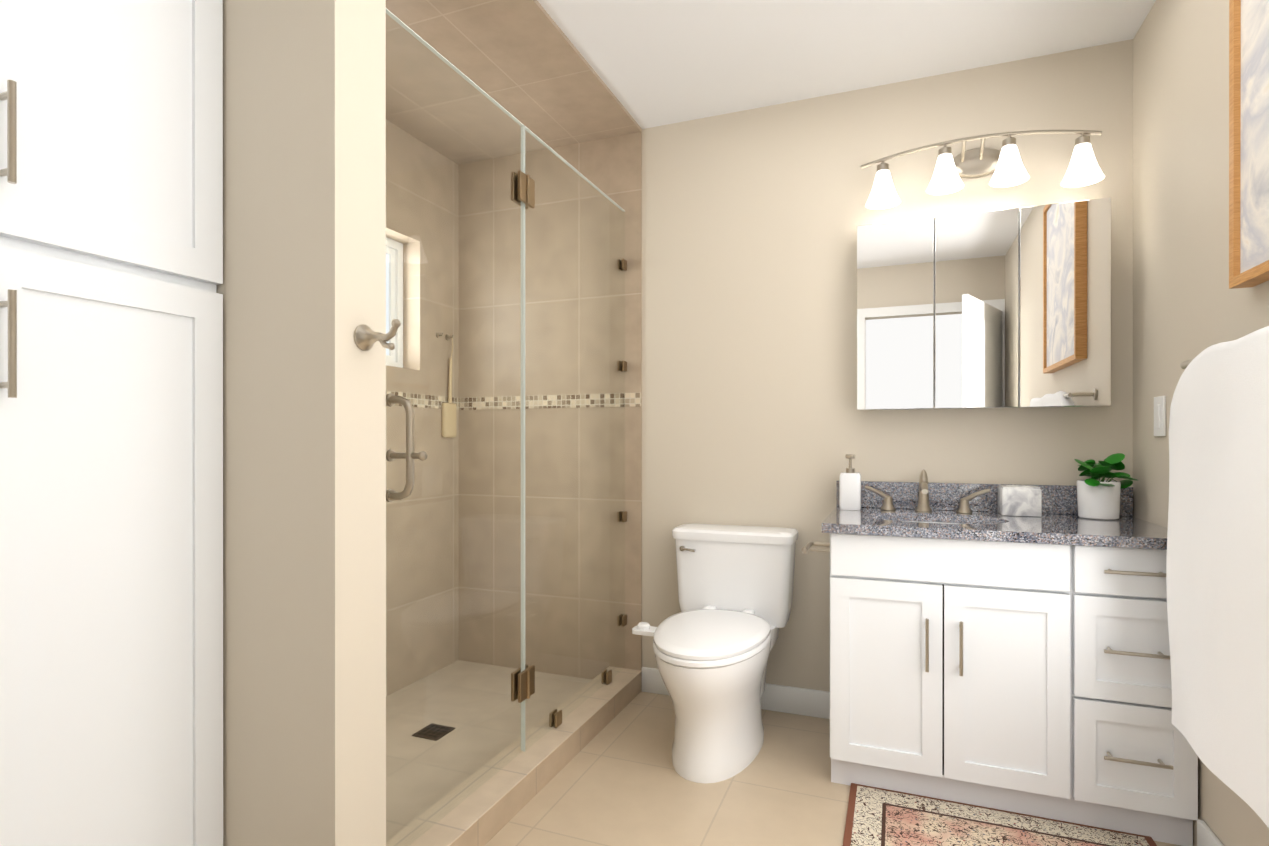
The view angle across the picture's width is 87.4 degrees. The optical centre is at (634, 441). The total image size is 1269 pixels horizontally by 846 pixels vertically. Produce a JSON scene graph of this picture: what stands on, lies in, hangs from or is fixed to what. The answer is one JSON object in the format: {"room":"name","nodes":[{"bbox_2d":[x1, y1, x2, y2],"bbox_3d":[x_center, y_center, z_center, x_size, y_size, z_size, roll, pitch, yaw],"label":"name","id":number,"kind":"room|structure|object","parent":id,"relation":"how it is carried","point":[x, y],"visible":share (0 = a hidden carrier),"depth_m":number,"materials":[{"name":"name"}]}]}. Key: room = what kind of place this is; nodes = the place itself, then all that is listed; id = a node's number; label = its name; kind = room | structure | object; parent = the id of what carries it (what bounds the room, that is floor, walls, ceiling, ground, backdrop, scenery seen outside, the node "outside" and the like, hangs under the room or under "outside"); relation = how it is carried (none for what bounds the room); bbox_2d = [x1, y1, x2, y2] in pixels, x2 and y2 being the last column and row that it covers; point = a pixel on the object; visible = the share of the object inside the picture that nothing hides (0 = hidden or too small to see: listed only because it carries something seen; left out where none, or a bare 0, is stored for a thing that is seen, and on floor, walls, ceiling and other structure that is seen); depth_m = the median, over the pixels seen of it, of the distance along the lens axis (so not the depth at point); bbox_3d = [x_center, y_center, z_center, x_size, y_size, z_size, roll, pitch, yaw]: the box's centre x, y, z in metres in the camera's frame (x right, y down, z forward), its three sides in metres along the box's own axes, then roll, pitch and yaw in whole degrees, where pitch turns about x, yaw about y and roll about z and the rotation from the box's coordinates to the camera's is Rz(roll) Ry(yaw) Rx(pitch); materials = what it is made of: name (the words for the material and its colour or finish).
{"room":"bathroom","nodes":[
{"label":"bathroom","id":0,"kind":"room"},
{"bbox_2d":[216,0,385,845],"bbox_3d":[-1.006,-0.135,1.545,0.950,2.440,0.140,0,0,21],"label":"wall","id":1,"kind":"structure","parent":0,"point":[302,288],"depth_m":1.36,"materials":[{"name":"beige paint"}]},
{"bbox_2d":[354,319,400,350],"bbox_3d":[-0.518,-0.217,1.358,0.094,0.063,0.054,0,0,21],"label":"robe hook","id":2,"kind":"object","parent":1,"relation":"attached to","point":[366,337],"visible":1,"depth_m":1.35,"materials":[{"name":"silver metal"}]},
{"bbox_2d":[386,120,458,695],"bbox_3d":[-1.740,-0.135,1.248,0.200,2.440,4.350,0,0,21],"label":"wall","id":3,"kind":"structure","parent":0,"point":[427,221],"depth_m":2.99,"materials":[{"name":"beige tile"}]},
{"bbox_2d":[386,237,402,367],"bbox_3d":[-1.176,-0.604,2.724,0.040,0.575,0.610,0,0,21],"label":"shower window","id":4,"kind":"structure","parent":3,"relation":"in","point":[397,284],"depth_m":2.97,"materials":[{"name":"white glass"}]},
{"bbox_2d":[386,391,459,409],"bbox_3d":[-1.135,-0.181,2.508,0.003,0.060,1.542,0,0,21],"label":"trim","id":5,"kind":"structure","parent":3,"relation":"attached to","point":[416,397],"depth_m":2.99,"materials":[{"name":"tile"}]},
{"bbox_2d":[436,333,455,437],"bbox_3d":[-0.877,-0.262,3.119,0.044,0.489,0.128,0,0,21],"label":"bath brush","id":6,"kind":"object","parent":3,"relation":"hanging from","point":[451,421],"depth_m":3.13,"materials":[{"name":"beige plastic"}]},
{"bbox_2d":[485,691,1180,845],"bbox_3d":[-0.410,1.136,0.780,3.020,0.100,4.450,0,0,21],"label":"floor","id":7,"kind":"structure","parent":0,"point":[618,780],"depth_m":2.03,"materials":[{"name":"tile"}]},
{"bbox_2d":[0,0,222,845],"bbox_3d":[-1.308,-0.085,1.141,0.677,2.340,0.826,0,0,21],"label":"linen cabinet","id":8,"kind":"object","parent":7,"relation":"on","point":[111,427],"visible":1,"depth_m":1.22,"materials":[{"name":"white wood"}]},
{"bbox_2d":[386,660,591,841],"bbox_3d":[-0.764,1.074,2.364,0.800,0.020,1.542,0,0,21],"label":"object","id":9,"kind":"structure","parent":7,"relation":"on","point":[397,771],"depth_m":2.50,"materials":[{"name":"tile"}]},
{"bbox_2d":[412,723,454,740],"bbox_3d":[-0.734,1.061,2.428,0.110,0.004,0.110,0,0,21],"label":"shower drain","id":10,"kind":"object","parent":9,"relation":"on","point":[430,729],"depth_m":2.42,"materials":[{"name":"brown metal"}]},
{"bbox_2d":[386,666,641,845],"bbox_3d":[-0.323,1.039,2.186,0.155,0.090,1.550,0,0,21],"label":"shower curb","id":11,"kind":"structure","parent":7,"relation":"on","point":[488,809],"depth_m":2.02,"materials":[{"name":"tile"}]},
{"bbox_2d":[386,8,626,845],"bbox_3d":[-0.310,-0.007,2.195,0.194,2.000,1.518,0,0,21],"label":"glass","id":12,"kind":"object","parent":11,"relation":"on","point":[522,682],"visible":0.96,"depth_m":2.10,"materials":[{"name":"clear glass"}]},
{"bbox_2d":[632,523,798,783],"bbox_3d":[0.266,0.712,2.379,0.537,0.743,0.760,0,0,21],"label":"toilet","id":13,"kind":"object","parent":7,"relation":"on","point":[715,639],"visible":1,"depth_m":2.27,"materials":[{"name":"white ceramic"}]},
{"bbox_2d":[843,783,1156,845],"bbox_3d":[0.869,1.080,1.505,0.780,0.008,0.975,0,0,21],"label":"rug","id":14,"kind":"object","parent":7,"relation":"on","point":[876,816],"visible":1,"depth_m":1.85,"materials":[{"name":"multicoloured fabric"}]},
{"bbox_2d":[822,480,1197,845],"bbox_3d":[1.125,0.618,2.144,0.952,0.932,0.579,0,0,21],"label":"bathroom vanity","id":15,"kind":"object","parent":7,"relation":"on","point":[984,653],"visible":0.98,"depth_m":1.91,"materials":[{"name":"white wood"}]},
{"bbox_2d":[801,541,829,553],"bbox_3d":[0.626,0.360,2.256,0.096,0.051,0.191,0,0,21],"label":"toilet paper holder","id":16,"kind":"object","parent":15,"relation":"attached to","point":[805,549],"visible":0.85,"depth_m":2.31,"materials":[{"name":"silver metal"}]},
{"bbox_2d":[839,454,860,509],"bbox_3d":[0.796,0.149,2.450,0.074,0.204,0.092,0,0,21],"label":"soap dispenser","id":17,"kind":"object","parent":15,"relation":"on","point":[849,488],"visible":1,"depth_m":2.42,"materials":[{"name":"white ceramic"}]},
{"bbox_2d":[864,469,990,512],"bbox_3d":[1.033,0.175,2.354,0.417,0.152,0.148,0,0,21],"label":"faucet","id":18,"kind":"object","parent":15,"relation":"on","point":[924,506],"visible":1,"depth_m":2.38,"materials":[{"name":"silver metal"}]},
{"bbox_2d":[997,485,1041,516],"bbox_3d":[1.321,0.202,2.283,0.116,0.098,0.116,0,0,21],"label":"box","id":19,"kind":"object","parent":15,"relation":"on","point":[1019,500],"visible":1,"depth_m":2.23,"materials":[{"name":"white stone"}]},
{"bbox_2d":[1074,453,1138,519],"bbox_3d":[1.536,0.145,2.173,0.184,0.213,0.183,0,0,21],"label":"plant pot","id":20,"kind":"object","parent":15,"relation":"on","point":[1097,499],"visible":1,"depth_m":2.15,"materials":[{"name":"white ceramic"}]},
{"bbox_2d":[537,0,1155,128],"bbox_3d":[-0.410,-1.404,0.777,3.020,0.100,4.450,0,0,21],"label":"ceiling","id":21,"kind":"structure","parent":0,"point":[654,63],"depth_m":2.25,"materials":[{"name":"white paint"}]},
{"bbox_2d":[386,0,640,164],"bbox_3d":[-0.696,-1.349,2.330,0.950,0.015,1.550,0,0,21],"label":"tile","id":22,"kind":"structure","parent":21,"relation":"attached to","point":[526,64],"depth_m":2.48,"materials":[{"name":"beige tile"}]},
{"bbox_2d":[642,39,1132,691],"bbox_3d":[0.387,-0.137,2.803,3.020,2.440,0.100,0,0,21],"label":"wall","id":23,"kind":"structure","parent":0,"point":[752,219],"depth_m":2.62,"materials":[{"name":"beige paint"}]},
{"bbox_2d":[459,128,641,690],"bbox_3d":[-0.410,-0.137,3.057,0.950,2.440,0.010,0,0,21],"label":"shower wall tile","id":24,"kind":"structure","parent":23,"relation":"attached to","point":[610,167],"depth_m":3.04,"materials":[{"name":"beige tile"}]},
{"bbox_2d":[460,393,640,409],"bbox_3d":[-0.399,-0.182,3.046,0.920,0.060,0.003,0,0,21],"label":"trim","id":25,"kind":"structure","parent":24,"relation":"attached to","point":[630,400],"depth_m":3.03,"materials":[{"name":"tile"}]},
{"bbox_2d":[642,667,829,718],"bbox_3d":[0.417,1.031,2.730,0.828,0.105,0.016,0,0,21],"label":"baseboard","id":26,"kind":"structure","parent":23,"relation":"attached to","point":[797,700],"depth_m":2.65,"materials":[{"name":"white wood"}]},
{"bbox_2d":[860,130,1104,208],"bbox_3d":[1.197,-0.966,2.339,0.760,0.201,0.164,0,0,21],"label":"sconce","id":27,"kind":"object","parent":23,"relation":"attached to","point":[1004,165],"visible":1,"depth_m":2.33,"materials":[{"name":"white glass"}]},
{"bbox_2d":[856,197,1110,409],"bbox_3d":[1.207,-0.456,2.360,0.788,0.680,0.118,0,0,21],"label":"mirror cabinet","id":28,"kind":"object","parent":23,"relation":"attached to","point":[1007,308],"visible":1,"depth_m":2.29,"materials":[{"name":"clear"}]},
{"bbox_2d":[1133,0,1268,845],"bbox_3d":[0.931,-0.133,0.198,0.100,2.440,4.350,0,0,21],"label":"wall","id":29,"kind":"structure","parent":0,"point":[1188,304],"depth_m":1.86,"materials":[{"name":"beige paint"}]},
{"bbox_2d":[1154,396,1165,435],"bbox_3d":[1.579,-0.076,2.000,0.011,0.120,0.080,0,0,21],"label":"switch plate","id":30,"kind":"object","parent":29,"relation":"attached to","point":[1159,415],"visible":0.98,"depth_m":1.98,"materials":[{"name":"white plastic"}]},
{"bbox_2d":[1197,819,1223,845],"bbox_3d":[1.012,1.034,0.566,0.016,0.105,2.488,0,0,21],"label":"baseboard","id":31,"kind":"structure","parent":29,"relation":"attached to","point":[1206,836],"depth_m":1.68,"materials":[{"name":"white wood"}]},
{"bbox_2d":[1166,326,1268,827],"bbox_3d":[1.224,0.243,1.245,0.118,0.924,0.874,0,0,21],"label":"towel","id":32,"kind":"object","parent":29,"relation":"attached to","point":[1217,573],"visible":1,"depth_m":1.38,"materials":[{"name":"white fabric"}]},
{"bbox_2d":[1229,0,1268,288],"bbox_3d":[1.243,-0.765,1.186,0.042,0.840,0.660,0,0,21],"label":"framed picture","id":33,"kind":"object","parent":29,"relation":"attached to","point":[1248,143],"visible":1,"depth_m":1.44,"materials":[{"name":"brown wood"}]}
]}

